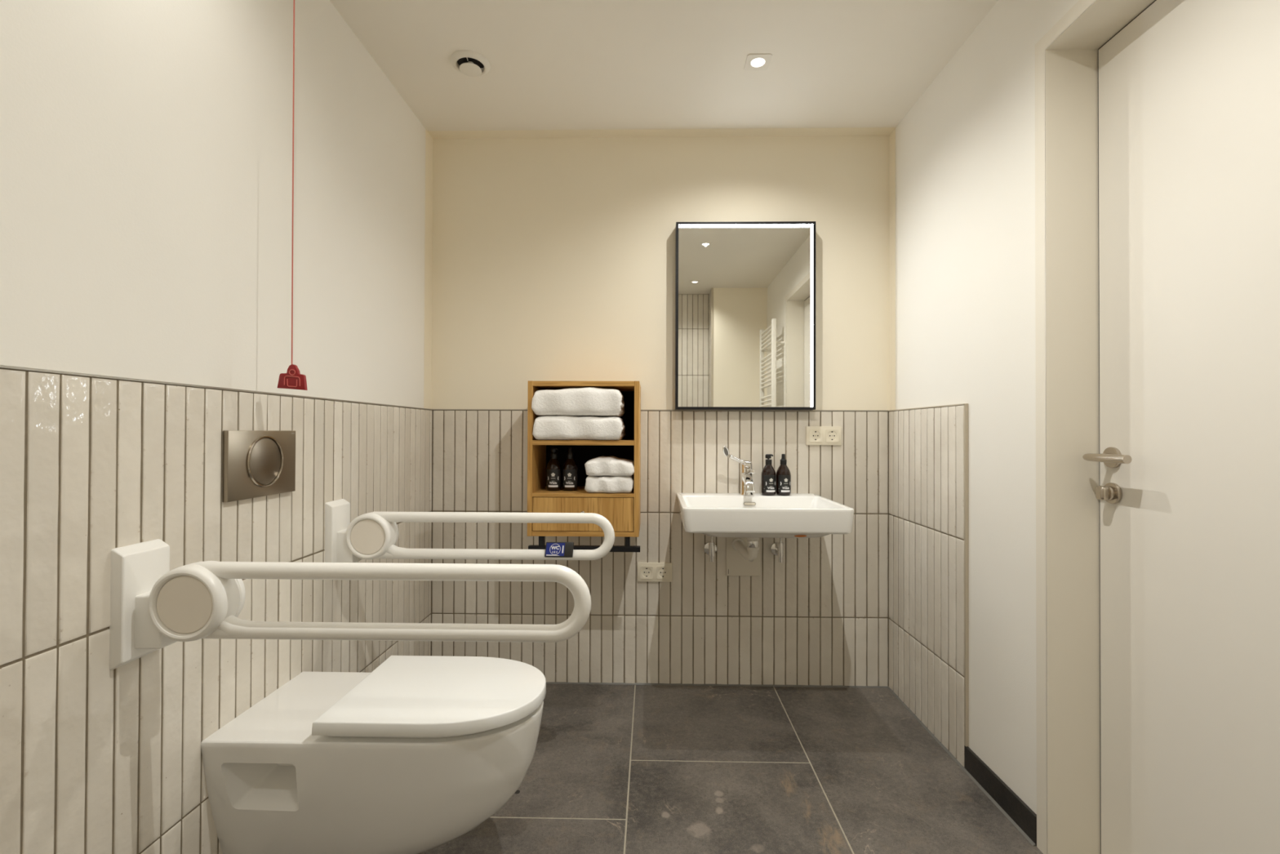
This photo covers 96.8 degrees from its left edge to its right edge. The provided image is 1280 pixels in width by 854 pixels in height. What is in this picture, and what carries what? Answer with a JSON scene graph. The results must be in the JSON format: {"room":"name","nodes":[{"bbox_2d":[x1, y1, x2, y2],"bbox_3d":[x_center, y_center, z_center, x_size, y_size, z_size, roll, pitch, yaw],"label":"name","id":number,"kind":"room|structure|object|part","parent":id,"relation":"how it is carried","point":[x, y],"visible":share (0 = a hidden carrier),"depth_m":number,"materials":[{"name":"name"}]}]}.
{"room":"accessible bathroom","nodes":[
{"label":"accessible bathroom","id":0,"kind":"room"},
{"bbox_2d":[0,0,433,853],"bbox_3d":[-0.996,-0.093,0.994,0.106,2.400,3.045,0,0,1],"label":"wall","id":1,"kind":"structure","parent":0,"point":[146,145],"depth_m":1.17,"materials":[{"name":"white paint"}]},
{"bbox_2d":[0,364,432,409],"bbox_3d":[-0.948,-0.088,1.038,0.011,0.004,2.934,0,0,1],"label":"trim","id":2,"kind":"structure","parent":1,"relation":"attached to","point":[1,366],"depth_m":1.13,"materials":[{"name":"grey metal"}]},
{"bbox_2d":[222,430,295,502],"bbox_3d":[-0.928,0.090,1.400,0.019,0.162,0.244,0,0,1],"label":"flush plate","id":3,"kind":"object","parent":1,"relation":"attached to","point":[256,463],"visible":1,"depth_m":1.37,"materials":[{"name":"silver metal"}]},
{"bbox_2d":[109,538,591,670],"bbox_3d":[-0.517,0.328,1.056,0.856,0.216,0.101,0,0,1],"label":"grab rail","id":4,"kind":"object","parent":1,"relation":"attached to","point":[153,606],"visible":1,"depth_m":1.04,"materials":[{"name":"white"}]},
{"bbox_3d":[-0.933,0.327,1.065,0.023,0.216,0.101,0,0,1],"label":"wall plate","id":5,"kind":"part","parent":4,"relation":"part of","materials":[{"name":"white plastic"}]},
{"bbox_3d":[-0.457,0.324,1.055,0.735,0.142,0.034,0,0,1],"label":"rail","id":6,"kind":"part","parent":4,"relation":"part of","materials":[{"name":"white"}]},
{"bbox_2d":[200,655,546,853],"bbox_3d":[-0.586,0.836,1.393,0.707,0.408,0.367,0,0,1],"label":"toilet","id":7,"kind":"object","parent":1,"relation":"attached to","point":[411,754],"visible":1,"depth_m":1.25,"materials":[{"name":"white ceramic"}]},
{"bbox_3d":[-0.465,0.647,1.392,0.465,0.028,0.367,0,0,1],"label":"lid","id":8,"kind":"part","parent":7,"relation":"part of","materials":[{"name":"white plastic"}]},
{"bbox_2d":[324,498,614,562],"bbox_3d":[-0.504,0.334,1.722,0.856,0.216,0.101,0,0,1],"label":"grab rail","id":9,"kind":"object","parent":1,"relation":"attached to","point":[372,535],"visible":0.98,"depth_m":1.71,"materials":[{"name":"white"}]},
{"bbox_3d":[-0.920,0.332,1.731,0.023,0.216,0.101,0,0,1],"label":"wall plate","id":10,"kind":"part","parent":9,"relation":"part of","materials":[{"name":"white plastic"}]},
{"bbox_3d":[-0.443,0.330,1.721,0.735,0.142,0.034,0,0,1],"label":"rail","id":11,"kind":"part","parent":9,"relation":"part of","materials":[{"name":"white metal"}]},
{"bbox_2d":[544,542,573,557],"bbox_3d":[-0.241,0.368,1.703,0.085,0.046,0.025,0,0,1],"label":"sign","id":12,"kind":"object","parent":9,"relation":"attached to","point":[553,549],"visible":1,"depth_m":1.70,"materials":[{"name":"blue plastic"}]},
{"bbox_2d":[431,135,889,686],"bbox_3d":[0.153,-0.076,2.540,2.300,2.400,0.116,0,0,1],"label":"wall","id":13,"kind":"structure","parent":0,"point":[553,259],"depth_m":2.49,"materials":[{"name":"beige paint"}]},
{"bbox_2d":[527,380,640,551],"bbox_3d":[-0.214,0.154,2.330,0.437,0.662,0.316,0,0,1],"label":"upper cabinet","id":14,"kind":"object","parent":13,"relation":"attached to","point":[622,510],"visible":0.62,"depth_m":2.20,"materials":[{"name":"brown wood"}]},
{"bbox_3d":[-0.423,0.123,2.345,0.019,0.601,0.294,0,0,1],"label":"panel","id":15,"kind":"part","parent":14,"relation":"part of","materials":[{"name":"brown wood"}]},
{"bbox_2d":[546,447,561,490],"bbox_3d":[-0.349,0.170,2.306,0.061,0.173,0.061,0,0,1],"label":"soap bottle","id":16,"kind":"object","parent":14,"relation":"on","point":[553,469],"visible":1,"depth_m":2.28,"materials":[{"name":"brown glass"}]},
{"bbox_2d":[562,447,577,490],"bbox_3d":[-0.283,0.170,2.305,0.061,0.174,0.061,0,0,1],"label":"soap bottle","id":17,"kind":"object","parent":14,"relation":"on","point":[570,469],"visible":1,"depth_m":2.28,"materials":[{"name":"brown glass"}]},
{"bbox_2d":[532,415,625,439],"bbox_3d":[-0.237,0.004,2.316,0.352,0.096,0.289,0,0,1],"label":"folded towel","id":18,"kind":"object","parent":14,"relation":"on","point":[561,427],"visible":0.99,"depth_m":2.18,"materials":[{"name":"white fabric"}]},
{"bbox_2d":[531,386,625,417],"bbox_3d":[-0.238,-0.100,2.317,0.352,0.112,0.289,0,0,1],"label":"folded towel","id":19,"kind":"object","parent":18,"relation":"on","point":[589,401],"visible":0.91,"depth_m":2.18,"materials":[{"name":"white fabric"}]},
{"bbox_3d":[-0.220,0.337,2.202,0.389,0.129,0.017,0,0,1],"label":"drawer","id":20,"kind":"part","parent":14,"relation":"part of","materials":[{"name":"brown wood"}]},
{"bbox_3d":[-0.217,0.265,2.338,0.394,0.014,0.290,0,0,1],"label":"shelf","id":21,"kind":"part","parent":14,"relation":"part of","materials":[{"name":"brown wood"}]},
{"bbox_3d":[-0.216,0.062,2.340,0.394,0.018,0.290,0,0,1],"label":"shelf","id":22,"kind":"part","parent":14,"relation":"part of","materials":[{"name":"brown wood"}]},
{"bbox_3d":[-0.217,0.414,2.339,0.394,0.019,0.294,0,0,1],"label":"panel","id":23,"kind":"part","parent":14,"relation":"part of","materials":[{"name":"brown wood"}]},
{"bbox_3d":[-0.215,-0.167,2.344,0.394,0.019,0.294,0,0,1],"label":"panel","id":24,"kind":"part","parent":14,"relation":"part of","materials":[{"name":"brown wood"}]},
{"bbox_3d":[-0.213,0.125,2.485,0.394,0.562,0.006,0,0,1],"label":"panel","id":25,"kind":"part","parent":14,"relation":"part of","materials":[{"name":"black wood"}]},
{"bbox_2d":[584,475,634,493],"bbox_3d":[-0.119,0.224,2.290,0.190,0.068,0.223,0,0,1],"label":"folded towel","id":26,"kind":"object","parent":14,"relation":"on","point":[604,484],"visible":0.77,"depth_m":2.19,"materials":[{"name":"white fabric"}]},
{"bbox_2d":[584,456,634,475],"bbox_3d":[-0.116,0.155,2.289,0.194,0.071,0.225,0,0,1],"label":"folded towel","id":27,"kind":"object","parent":26,"relation":"on","point":[601,465],"visible":0.99,"depth_m":2.19,"materials":[{"name":"white fabric"}]},
{"bbox_3d":[-0.010,0.124,2.337,0.019,0.601,0.294,0,0,1],"label":"panel","id":28,"kind":"part","parent":14,"relation":"part of","materials":[{"name":"brown wood"}]},
{"bbox_2d":[637,562,671,582],"bbox_3d":[0.064,0.632,2.473,0.151,0.081,0.012,0,0,1],"label":"double socket","id":29,"kind":"object","parent":13,"relation":"attached to","point":[646,571],"visible":1,"depth_m":2.47,"materials":[{"name":"beige plastic"}]},
{"bbox_2d":[432,408,888,411],"bbox_3d":[0.082,-0.073,2.489,2.009,0.004,0.011,0,0,1],"label":"trim","id":30,"kind":"structure","parent":13,"relation":"attached to","point":[433,409],"depth_m":2.48,"materials":[{"name":"grey metal"}]},
{"bbox_2d":[703,536,716,561],"bbox_3d":[0.305,0.488,2.439,0.059,0.166,0.073,0,0,1],"label":"angle valve","id":31,"kind":"object","parent":13,"relation":"attached to","point":[710,547],"visible":0.98,"depth_m":2.41,"materials":[{"name":"silver metal"}]},
{"bbox_3d":[0.305,0.558,2.415,0.019,0.026,0.019,0,0,1],"label":"handle","id":32,"kind":"part","parent":31,"relation":"part of","materials":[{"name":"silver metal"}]},
{"bbox_2d":[546,681,888,688],"bbox_3d":[0.078,1.118,2.472,1.991,0.006,0.007,0,0,1],"label":"joint","id":33,"kind":"object","parent":13,"relation":"attached to","point":[551,682],"visible":0.6,"depth_m":2.47,"materials":[{"name":"grey plastic"}]},
{"bbox_2d":[725,537,759,576],"bbox_3d":[0.448,0.536,2.468,0.146,0.219,0.010,0,0,1],"label":"panel","id":34,"kind":"object","parent":13,"relation":"attached to","point":[735,564],"visible":0.59,"depth_m":2.46,"materials":[{"name":"beige plastic"}]},
{"bbox_2d":[675,221,815,409],"bbox_3d":[0.451,-0.475,2.458,0.595,0.802,0.065,0,0,1],"label":"wall mirror","id":35,"kind":"object","parent":13,"relation":"attached to","point":[745,291],"visible":1,"depth_m":2.45,"materials":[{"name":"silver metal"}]},
{"bbox_2d":[676,493,853,537],"bbox_3d":[0.453,0.348,2.223,0.600,0.124,0.502,0,0,1],"label":"washbasin","id":36,"kind":"object","parent":13,"relation":"attached to","point":[735,515],"visible":1,"depth_m":1.98,"materials":[{"name":"white ceramic"}]},
{"bbox_2d":[722,445,755,495],"bbox_3d":[0.435,0.183,2.365,0.136,0.208,0.145,0,-1,34],"label":"faucet","id":37,"kind":"object","parent":36,"relation":"on","point":[747,486],"visible":1,"depth_m":2.37,"materials":[{"name":"silver metal"}]},
{"bbox_3d":[0.415,0.147,2.386,0.101,0.066,0.041,0,0,-14],"label":"lever","id":38,"kind":"part","parent":37,"relation":"part of","materials":[{"name":"silver metal"}]},
{"bbox_3d":[0.446,0.226,2.341,0.036,0.076,0.122,0,0,1],"label":"spout","id":39,"kind":"part","parent":37,"relation":"part of","materials":[{"name":"silver metal"}]},
{"bbox_3d":[0.467,0.184,2.360,0.020,0.020,0.044,0,0,1],"label":"temperature knob","id":40,"kind":"part","parent":37,"relation":"part of","materials":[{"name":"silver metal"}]},
{"bbox_2d":[732,537,759,561],"bbox_3d":[0.439,0.477,2.362,0.068,0.134,0.218,0,0,-12],"label":"trap","id":41,"kind":"object","parent":36,"relation":"attached to","point":[750,553],"visible":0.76,"depth_m":2.28,"materials":[{"name":"white plastic"}]},
{"bbox_2d":[746,537,759,541],"bbox_3d":[0.455,0.434,2.288,0.066,0.050,0.066,0,0,1],"label":"sink drain","id":42,"kind":"object","parent":41,"relation":"on","point":[748,539],"depth_m":2.27,"materials":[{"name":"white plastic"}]},
{"bbox_2d":[761,453,776,495],"bbox_3d":[0.542,0.200,2.397,0.061,0.173,0.061,0,0,1],"label":"soap bottle","id":43,"kind":"object","parent":36,"relation":"on","point":[768,473],"visible":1,"depth_m":2.38,"materials":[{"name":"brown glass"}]},
{"bbox_2d":[776,453,791,495],"bbox_3d":[0.605,0.200,2.398,0.061,0.174,0.061,0,0,1],"label":"soap bottle","id":44,"kind":"object","parent":36,"relation":"on","point":[783,473],"visible":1,"depth_m":2.38,"materials":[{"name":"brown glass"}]},
{"bbox_2d":[769,537,783,562],"bbox_3d":[0.594,0.489,2.433,0.059,0.166,0.073,0,0,1],"label":"angle valve","id":45,"kind":"object","parent":13,"relation":"attached to","point":[776,548],"visible":0.96,"depth_m":2.40,"materials":[{"name":"silver metal"}]},
{"bbox_3d":[0.596,0.559,2.409,0.019,0.026,0.019,0,0,1],"label":"handle","id":46,"kind":"part","parent":45,"relation":"part of","materials":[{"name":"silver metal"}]},
{"bbox_2d":[805,426,841,444],"bbox_3d":[0.795,0.038,2.463,0.150,0.081,0.012,0,0,1],"label":"double socket","id":47,"kind":"object","parent":13,"relation":"attached to","point":[815,435],"visible":1,"depth_m":2.46,"materials":[{"name":"beige plastic"}]},
{"bbox_2d":[329,0,998,138],"bbox_3d":[0.126,-1.329,1.034,2.300,0.081,3.150,0,0,1],"label":"ceiling","id":48,"kind":"structure","parent":0,"point":[559,68],"depth_m":1.98,"materials":[{"name":"paint"}]},
{"bbox_2d":[277,0,307,390],"bbox_3d":[-0.839,-0.689,1.373,0.060,1.201,0.060,1,-1,-44],"label":"pull cord","id":49,"kind":"object","parent":48,"relation":"hanging from","point":[292,379],"visible":1,"depth_m":1.37,"materials":[{"name":"red plastic"}]},
{"bbox_3d":[-0.838,-0.717,1.373,0.005,1.144,0.003,0,0,1],"label":"cord","id":50,"kind":"part","parent":49,"relation":"part of","materials":[{"name":"red fabric"}]},
{"bbox_2d":[450,49,490,76],"bbox_3d":[-0.597,-1.268,2.003,0.135,0.030,0.135,0,0,1],"label":"ceiling vent","id":51,"kind":"object","parent":48,"relation":"in","point":[468,63],"visible":1,"depth_m":1.99,"materials":[{"name":"white plastic"}]},
{"bbox_2d":[743,53,772,70],"bbox_3d":[0.413,-1.278,1.993,0.085,0.004,0.085,0,0,1],"label":"recessed light","id":52,"kind":"object","parent":48,"relation":"in","point":[753,61],"visible":1,"depth_m":1.99,"materials":[{"name":"white plastic"}]},
{"bbox_2d":[417,683,1043,853],"bbox_3d":[0.117,1.149,1.013,2.300,0.080,3.150,0,0,1],"label":"floor","id":53,"kind":"structure","parent":0,"point":[613,768],"depth_m":1.79,"materials":[{"name":"tile"}]},
{"bbox_2d":[887,685,1035,845],"bbox_3d":[1.060,1.117,1.984,0.008,0.006,0.940,0,0,1],"label":"joint","id":54,"kind":"object","parent":53,"relation":"on","point":[941,744],"visible":1,"depth_m":1.83,"materials":[{"name":"grey plastic"}]},
{"bbox_2d":[888,0,1079,813],"bbox_3d":[1.161,-0.085,1.112,0.225,2.400,2.720,0,0,1],"label":"wall","id":55,"kind":"structure","parent":0,"point":[962,157],"depth_m":1.85,"materials":[{"name":"white paint"}]},
{"bbox_2d":[888,403,968,746],"bbox_3d":[1.073,0.484,2.156,0.011,1.117,0.604,0,0,1],"label":"trim","id":56,"kind":"structure","parent":55,"relation":"attached to","point":[966,405],"depth_m":1.85,"materials":[{"name":"beige metal"}]},
{"bbox_2d":[964,746,1036,845],"bbox_3d":[1.062,1.079,1.687,0.010,0.078,0.344,0,0,1],"label":"baseboard","id":57,"kind":"structure","parent":55,"relation":"attached to","point":[1017,810],"depth_m":1.66,"materials":[{"name":"stone"}]},
{"bbox_2d":[1035,0,1279,853],"bbox_3d":[1.137,0.040,1.002,0.176,2.144,1.036,0,0,1],"label":"door","id":58,"kind":"structure","parent":55,"relation":"in","point":[1157,122],"depth_m":1.30,"materials":[{"name":"paint"}]},
{"bbox_3d":[1.116,0.040,1.002,0.135,2.144,1.036,0,0,1],"label":"frame","id":59,"kind":"part","parent":58,"relation":"part of","materials":[{"name":"paint"}]},
{"bbox_3d":[1.161,0.166,1.427,0.022,0.035,0.027,0,0,1],"label":"turn knob","id":60,"kind":"part","parent":58,"relation":"part of","materials":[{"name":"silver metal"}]},
{"bbox_3d":[1.157,0.076,1.390,0.062,0.052,0.132,0,0,1],"label":"handle","id":61,"kind":"part","parent":58,"relation":"part of","materials":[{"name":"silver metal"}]}
]}

